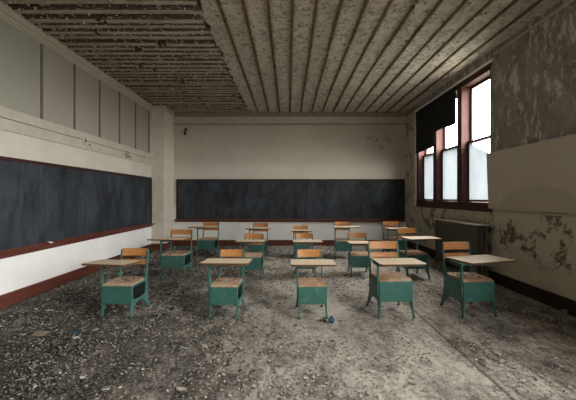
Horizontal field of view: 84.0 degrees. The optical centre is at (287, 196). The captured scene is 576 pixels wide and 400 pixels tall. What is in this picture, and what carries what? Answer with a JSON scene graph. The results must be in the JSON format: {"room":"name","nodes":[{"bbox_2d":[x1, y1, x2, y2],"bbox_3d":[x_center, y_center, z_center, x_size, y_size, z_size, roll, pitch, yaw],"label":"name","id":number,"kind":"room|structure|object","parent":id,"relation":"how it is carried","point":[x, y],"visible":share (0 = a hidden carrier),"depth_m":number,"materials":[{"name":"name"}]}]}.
{"room":"classroom","nodes":[
{"label":"classroom","id":0,"kind":"room"},
{"bbox_2d":[0,4,150,294],"bbox_3d":[-3.694,-0.555,2.965,0.412,3.810,12.490,0,0,0],"label":"wall","id":1,"kind":"structure","parent":0,"point":[19,52],"depth_m":4.93,"materials":[{"name":"white paint"}]},
{"bbox_2d":[40,43,42,118],"bbox_3d":[-3.487,-1.633,4.525,0.026,1.065,0.036,0,0,0],"label":"trim","id":2,"kind":"structure","parent":1,"relation":"attached to","point":[41,44],"depth_m":4.51,"materials":[{"name":"grey wood"}]},
{"bbox_2d":[74,64,75,129],"bbox_3d":[-3.487,-1.633,5.222,0.026,1.065,0.036,0,0,0],"label":"trim","id":3,"kind":"structure","parent":1,"relation":"attached to","point":[74,64],"depth_m":5.22,"materials":[{"name":"grey wood"}]},
{"bbox_2d":[0,106,152,164],"bbox_3d":[-3.489,-0.891,2.460,0.022,0.142,11.480,0,0,0],"label":"trim","id":4,"kind":"structure","parent":1,"relation":"attached to","point":[5,124],"depth_m":4.89,"materials":[{"name":"beige wood"}]},
{"bbox_2d":[0,1,152,111],"bbox_3d":[-3.478,-2.305,2.460,0.045,0.110,11.480,0,0,0],"label":"trim","id":5,"kind":"structure","parent":1,"relation":"attached to","point":[19,18],"depth_m":4.87,"materials":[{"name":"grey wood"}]},
{"bbox_2d":[0,156,154,258],"bbox_3d":[-3.442,0.128,4.725,0.115,1.245,6.850,0,0,0],"label":"chalkboard","id":6,"kind":"object","parent":1,"relation":"attached to","point":[41,203],"visible":1,"depth_m":4.93,"materials":[{"name":"stone"}]},
{"bbox_2d":[0,223,154,258],"bbox_3d":[-3.442,0.700,4.725,0.115,0.100,6.850,0,0,0],"label":"chalk tray","id":7,"kind":"object","parent":6,"relation":"on","point":[11,251],"depth_m":4.94,"materials":[{"name":"brown wood"}]},
{"bbox_2d":[0,241,174,308],"bbox_3d":[-3.325,1.272,2.815,0.350,0.155,12.190,0,0,0],"label":"baseboard","id":8,"kind":"structure","parent":1,"relation":"attached to","point":[15,296],"depth_m":4.75,"materials":[{"name":"red wood"}]},
{"bbox_2d":[99,80,100,137],"bbox_3d":[-3.487,-1.633,5.919,0.026,1.065,0.036,0,0,0],"label":"trim","id":9,"kind":"structure","parent":1,"relation":"attached to","point":[99,80],"depth_m":5.93,"materials":[{"name":"grey wood"}]},
{"bbox_2d":[119,92,119,143],"bbox_3d":[-3.487,-1.633,6.616,0.026,1.065,0.036,0,0,0],"label":"trim","id":10,"kind":"structure","parent":1,"relation":"attached to","point":[119,92],"depth_m":6.60,"materials":[{"name":"grey wood"}]},
{"bbox_2d":[135,102,135,148],"bbox_3d":[-3.487,-1.633,7.313,0.026,1.065,0.036,0,0,0],"label":"trim","id":11,"kind":"structure","parent":1,"relation":"attached to","point":[135,102],"depth_m":7.30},
{"bbox_2d":[148,110,148,152],"bbox_3d":[-3.487,-1.633,8.010,0.026,1.065,0.036,0,0,0],"label":"trim","id":12,"kind":"structure","parent":1,"relation":"attached to","point":[148,110],"depth_m":7.99,"materials":[{"name":"grey wood"}]},
{"bbox_2d":[150,111,152,153],"bbox_3d":[-3.485,-1.633,8.135,0.030,1.065,0.130,0,0,0],"label":"trim","id":13,"kind":"structure","parent":1,"relation":"attached to","point":[151,113],"depth_m":8.13,"materials":[{"name":"beige wood"}]},
{"bbox_2d":[0,0,560,112],"bbox_3d":[-0.110,-2.428,2.815,7.580,0.264,12.790,0,0,0],"label":"ceiling","id":14,"kind":"structure","parent":0,"point":[219,11],"depth_m":4.90,"materials":[{"name":"paint"}]},
{"bbox_2d":[6,0,546,112],"bbox_3d":[-0.113,-2.342,5.606,6.640,0.064,6.420,0,0,0],"label":"paint","id":15,"kind":"object","parent":14,"relation":"attached to","point":[127,5],"visible":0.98,"depth_m":5.19,"materials":[{"name":"beige paint"}]},
{"bbox_2d":[0,246,575,399],"bbox_3d":[-0.110,1.425,2.815,7.580,0.150,12.790,0,0,0],"label":"floor","id":16,"kind":"structure","parent":0,"point":[436,383],"depth_m":2.89,"materials":[{"name":"grey concrete"}]},
{"bbox_2d":[32,331,49,335],"bbox_3d":[-2.440,1.344,3.154,0.132,0.012,0.096,0,0,0],"label":"scrap","id":17,"kind":"object","parent":16,"relation":"on","point":[41,333],"visible":1,"depth_m":3.14,"materials":[{"name":"beige paper"}]},
{"bbox_2d":[69,330,78,334],"bbox_3d":[-2.127,1.344,3.177,0.094,0.012,0.086,0,0,42],"label":"scrap","id":18,"kind":"object","parent":16,"relation":"on","point":[73,331],"visible":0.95,"depth_m":3.16,"materials":[{"name":"blue paper"}]},
{"bbox_2d":[81,248,149,318],"bbox_3d":[-1.990,0.993,3.719,0.546,0.715,0.549,0,0,3],"label":"school desk","id":19,"kind":"object","parent":16,"relation":"on","point":[112,292],"visible":0.97,"depth_m":3.60,"materials":[{"name":"green metal"}]},
{"bbox_2d":[114,277,138,281],"bbox_3d":[-1.899,0.975,3.789,0.263,0.013,0.215,0,0,3],"label":"flakes","id":20,"kind":"object","parent":19,"relation":"on","point":[126,279],"visible":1,"depth_m":3.77,"materials":[{"name":"paint"}]},
{"bbox_2d":[133,294,141,298],"bbox_3d":[-1.901,1.185,3.736,0.313,0.008,0.322,0,0,3],"label":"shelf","id":21,"kind":"object","parent":19,"relation":"attached to","point":[135,296],"depth_m":3.80,"materials":[{"name":"metal"}]},
{"bbox_2d":[151,109,173,243],"bbox_3d":[-3.340,-0.555,8.555,0.320,3.810,0.710,0,0,0],"label":"wall pier","id":22,"kind":"object","parent":16,"relation":"on","point":[162,167],"visible":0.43,"depth_m":8.20,"materials":[{"name":"beige paint"}]},
{"bbox_2d":[147,229,192,277],"bbox_3d":[-2.011,0.968,5.515,0.630,0.765,0.541,0,0,3],"label":"school desk","id":23,"kind":"object","parent":16,"relation":"on","point":[169,260],"visible":0.95,"depth_m":5.37,"materials":[{"name":"green metal"}]},
{"bbox_2d":[188,222,218,256],"bbox_3d":[-1.938,0.978,7.417,0.610,0.745,0.542,0,0,4],"label":"school desk","id":24,"kind":"object","parent":16,"relation":"on","point":[203,243],"visible":0.98,"depth_m":7.27,"materials":[{"name":"green metal"}]},
{"bbox_2d":[200,249,251,319],"bbox_3d":[-0.686,0.998,3.708,0.539,0.705,0.495,0,0,4],"label":"school desk","id":25,"kind":"object","parent":16,"relation":"on","point":[231,292],"visible":0.99,"depth_m":3.56,"materials":[{"name":"green metal"}]},
{"bbox_2d":[216,277,239,282],"bbox_3d":[-0.704,0.975,3.759,0.269,0.012,0.211,0,0,4],"label":"flakes","id":26,"kind":"object","parent":25,"relation":"on","point":[222,277],"visible":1,"depth_m":3.73,"materials":[{"name":"paint"}]},
{"bbox_2d":[234,233,265,279],"bbox_3d":[-0.624,0.998,5.404,0.489,0.705,0.521,0,0,2],"label":"school desk","id":27,"kind":"object","parent":16,"relation":"on","point":[256,263],"visible":0.88,"depth_m":5.25,"materials":[{"name":"green metal"}]},
{"bbox_2d":[245,223,270,258],"bbox_3d":[-0.653,0.978,7.166,0.520,0.745,0.533,0,0,4],"label":"school desk","id":28,"kind":"object","parent":16,"relation":"on","point":[263,227],"visible":0.7,"depth_m":7.02,"materials":[{"name":"brown wood"}]},
{"bbox_2d":[0,245,575,399],"bbox_3d":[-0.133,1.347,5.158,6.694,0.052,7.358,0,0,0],"label":"debris","id":29,"kind":"object","parent":16,"relation":"on","point":[251,394],"visible":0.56,"depth_m":3.10,"materials":[{"name":"grey gravel"}]},
{"bbox_2d":[291,225,311,258],"bbox_3d":[0.299,1.005,7.162,0.440,0.690,0.505,0,0,-2],"label":"school desk","id":30,"kind":"object","parent":16,"relation":"on","point":[300,228],"visible":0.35,"depth_m":7.00,"materials":[{"name":"brown wood"}]},
{"bbox_2d":[292,233,322,276],"bbox_3d":[0.324,1.000,5.483,0.490,0.700,0.505,0,0,-2],"label":"school desk","id":31,"kind":"object","parent":16,"relation":"on","point":[297,235],"visible":0.61,"depth_m":5.33,"materials":[{"name":"brown wood"}]},
{"bbox_2d":[291,249,335,318],"bbox_3d":[0.279,1.000,3.724,0.509,0.700,0.502,0,0,-2],"label":"school desk","id":32,"kind":"object","parent":16,"relation":"on","point":[309,290],"visible":1,"depth_m":3.56,"materials":[{"name":"green metal"}]},
{"bbox_2d":[328,315,334,322],"bbox_3d":[0.461,1.311,3.413,0.074,0.078,0.066,0,0,0],"label":"wrapper","id":33,"kind":"object","parent":16,"relation":"on","point":[331,319],"visible":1,"depth_m":3.40,"materials":[{"name":"blue plastic"}]},
{"bbox_2d":[332,222,360,258],"bbox_3d":[1.292,0.958,7.098,0.601,0.785,0.529,0,0,4],"label":"school desk","id":34,"kind":"object","parent":16,"relation":"on","point":[340,244],"visible":0.8,"depth_m":6.95,"materials":[{"name":"green metal"}]},
{"bbox_2d":[347,233,370,276],"bbox_3d":[1.226,1.000,5.580,0.390,0.700,0.510,0,0,2],"label":"school desk","id":35,"kind":"object","parent":16,"relation":"on","point":[356,259],"visible":0.84,"depth_m":5.44,"materials":[{"name":"green metal"}]},
{"bbox_2d":[382,221,406,257],"bbox_3d":[2.435,0.958,7.189,0.536,0.785,0.535,0,0,-2],"label":"school desk","id":36,"kind":"object","parent":16,"relation":"on","point":[401,242],"visible":0.59,"depth_m":7.14,"materials":[{"name":"brown wood"}]},
{"bbox_2d":[366,241,426,318],"bbox_3d":[1.254,0.953,3.763,0.539,0.795,0.549,0,0,-3],"label":"school desk","id":37,"kind":"object","parent":16,"relation":"on","point":[383,286],"visible":1,"depth_m":3.60,"materials":[{"name":"green metal"}]},
{"bbox_2d":[396,228,441,278],"bbox_3d":[2.203,0.950,5.425,0.596,0.800,0.540,0,0,-5],"label":"school desk","id":38,"kind":"object","parent":16,"relation":"on","point":[419,255],"visible":0.88,"depth_m":5.26,"materials":[{"name":"green metal"}]},
{"bbox_2d":[434,219,489,276],"bbox_3d":[3.103,0.898,5.776,0.225,0.906,1.588,0,0,0],"label":"radiator","id":39,"kind":"object","parent":16,"relation":"on","point":[476,234],"visible":0.8,"depth_m":5.52,"materials":[{"name":"grey metal"}]},
{"bbox_2d":[440,242,515,317],"bbox_3d":[2.265,0.958,3.798,0.698,0.785,0.523,0,0,-6],"label":"school desk","id":40,"kind":"object","parent":16,"relation":"on","point":[470,289],"visible":0.98,"depth_m":3.67,"materials":[{"name":"green metal"}]},
{"bbox_2d":[452,273,478,277],"bbox_3d":[2.127,0.932,3.829,0.278,0.013,0.219,0,0,-6],"label":"flakes","id":41,"kind":"object","parent":40,"relation":"on","point":[452,273],"visible":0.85,"depth_m":3.81,"materials":[{"name":"paint"}]},
{"bbox_2d":[561,309,567,314],"bbox_3d":[3.157,1.315,3.659,0.060,0.070,0.046,0,0,0],"label":"lump","id":42,"kind":"object","parent":16,"relation":"on","point":[563,311],"visible":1,"depth_m":3.64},
{"bbox_2d":[174,110,405,239],"bbox_3d":[-0.110,-0.555,9.060,7.580,3.810,0.300,0,0,0],"label":"wall","id":43,"kind":"structure","parent":0,"point":[205,151],"depth_m":8.91,"materials":[{"name":"paint"}]},
{"bbox_2d":[153,105,173,115],"bbox_3d":[-3.305,-2.305,8.545,0.290,0.110,0.730,0,0,0],"label":"trim","id":44,"kind":"structure","parent":43,"relation":"attached to","point":[171,112],"depth_m":8.18,"materials":[{"name":"beige paint"}]},
{"bbox_2d":[175,240,382,245],"bbox_3d":[0.050,1.272,8.895,6.400,0.155,0.030,0,0,0],"label":"baseboard","id":45,"kind":"structure","parent":43,"relation":"attached to","point":[186,242],"depth_m":8.88,"materials":[{"name":"red wood"}]},
{"bbox_2d":[173,123,405,124],"bbox_3d":[0.050,-2.025,8.893,6.460,0.030,0.034,0,0,0],"label":"trim","id":46,"kind":"structure","parent":43,"relation":"attached to","point":[173,123],"depth_m":8.88,"materials":[{"name":"beige wood"}]},
{"bbox_2d":[174,179,405,221],"bbox_3d":[0.055,0.098,8.855,6.370,1.185,0.110,0,0,0],"label":"chalkboard","id":47,"kind":"object","parent":43,"relation":"attached to","point":[197,200],"visible":1,"depth_m":8.89,"materials":[{"name":"stone"}]},
{"bbox_2d":[174,219,405,221],"bbox_3d":[0.055,0.647,8.855,6.370,0.085,0.110,0,0,0],"label":"chalk tray","id":48,"kind":"object","parent":47,"relation":"on","point":[176,220],"depth_m":8.88,"materials":[{"name":"brown wood"}]},
{"bbox_2d":[174,117,405,122],"bbox_3d":[0.050,-2.135,8.899,6.460,0.190,0.022,0,0,0],"label":"trim","id":49,"kind":"structure","parent":43,"relation":"attached to","point":[176,119],"depth_m":8.89,"materials":[{"name":"beige wood"}]},
{"bbox_2d":[174,112,405,116],"bbox_3d":[0.060,-2.295,8.893,6.440,0.130,0.035,0,0,0],"label":"trim","id":50,"kind":"structure","parent":43,"relation":"attached to","point":[176,114],"depth_m":8.88,"materials":[{"name":"beige paint"}]},
{"bbox_2d":[406,0,575,300],"bbox_3d":[3.450,-0.555,2.965,0.340,3.810,12.490,0,0,0],"label":"wall","id":51,"kind":"structure","parent":0,"point":[533,78],"depth_m":4.35,"materials":[{"name":"beige paint"}]},
{"bbox_2d":[406,105,415,115],"bbox_3d":[3.270,-2.295,8.545,0.020,0.130,0.650,0,0,0],"label":"trim","id":52,"kind":"structure","parent":51,"relation":"attached to","point":[413,108],"depth_m":8.45,"materials":[{"name":"grey wood"}]},
{"bbox_2d":[415,112,416,205],"bbox_3d":[3.263,-0.973,8.160,0.035,2.385,0.080,0,0,0],"label":"trim","id":53,"kind":"structure","parent":51,"relation":"attached to","point":[415,112],"depth_m":8.14,"materials":[{"name":"beige paint"}]},
{"bbox_2d":[416,63,491,211],"bbox_3d":[3.400,-0.960,6.635,0.360,2.410,2.970,0,0,0],"label":"window","id":54,"kind":"structure","parent":51,"relation":"in","point":[477,187],"depth_m":6.03,"materials":[{"name":"red paint"}]},
{"bbox_2d":[415,101,434,153],"bbox_3d":[3.240,-1.615,7.575,0.032,1.051,1.070,0,0,0],"label":"blind","id":55,"kind":"object","parent":54,"relation":"attached to","point":[425,117],"visible":1,"depth_m":7.53,"materials":[{"name":"black fabric"}]},
{"bbox_2d":[423,150,432,200],"bbox_3d":[3.420,-0.987,7.605,0.090,2.150,0.784,0,0,0],"label":"window","id":56,"kind":"structure","parent":54,"relation":"attached to","point":[427,158],"depth_m":7.74,"materials":[{"name":"white glass"}]},
{"bbox_2d":[434,86,456,131],"bbox_3d":[3.240,-1.777,6.607,0.032,0.728,0.895,0,0,0],"label":"blind","id":57,"kind":"object","parent":54,"relation":"attached to","point":[445,105],"visible":1,"depth_m":6.56,"materials":[{"name":"black fabric"}]},
{"bbox_2d":[441,96,456,200],"bbox_3d":[3.420,-0.987,6.620,0.090,2.150,0.854,0,0,0],"label":"window","id":58,"kind":"structure","parent":54,"relation":"attached to","point":[448,155],"depth_m":6.76,"materials":[{"name":"white glass"}]},
{"bbox_2d":[415,59,492,111],"bbox_3d":[3.265,-2.188,6.660,0.030,0.045,3.100,0,0,0],"label":"trim","id":59,"kind":"structure","parent":51,"relation":"attached to","point":[490,60],"depth_m":6.06,"materials":[{"name":"beige paint"}]},
{"bbox_2d":[407,241,575,316],"bbox_3d":[3.255,1.268,2.800,0.050,0.165,12.160,0,0,0],"label":"baseboard","id":60,"kind":"structure","parent":51,"relation":"attached to","point":[556,301],"depth_m":4.32,"materials":[{"name":"red wood"}]},
{"bbox_2d":[486,134,575,213],"bbox_3d":[3.243,-0.258,3.535,0.075,0.905,3.270,0,0,0],"label":"board","id":61,"kind":"object","parent":51,"relation":"attached to","point":[540,176],"visible":1,"depth_m":4.16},
{"bbox_2d":[493,0,573,54],"bbox_3d":[3.263,-2.263,0.895,0.035,0.025,8.350,0,0,0],"label":"trim","id":62,"kind":"structure","parent":51,"relation":"attached to","point":[568,1],"depth_m":4.20,"materials":[{"name":"grey wood"}]},
{"bbox_2d":[493,210,575,216],"bbox_3d":[3.274,0.216,0.910,0.012,0.032,8.380,0,0,0],"label":"trim","id":63,"kind":"structure","parent":51,"relation":"attached to","point":[507,211],"depth_m":4.17,"materials":[{"name":"brown wood"}]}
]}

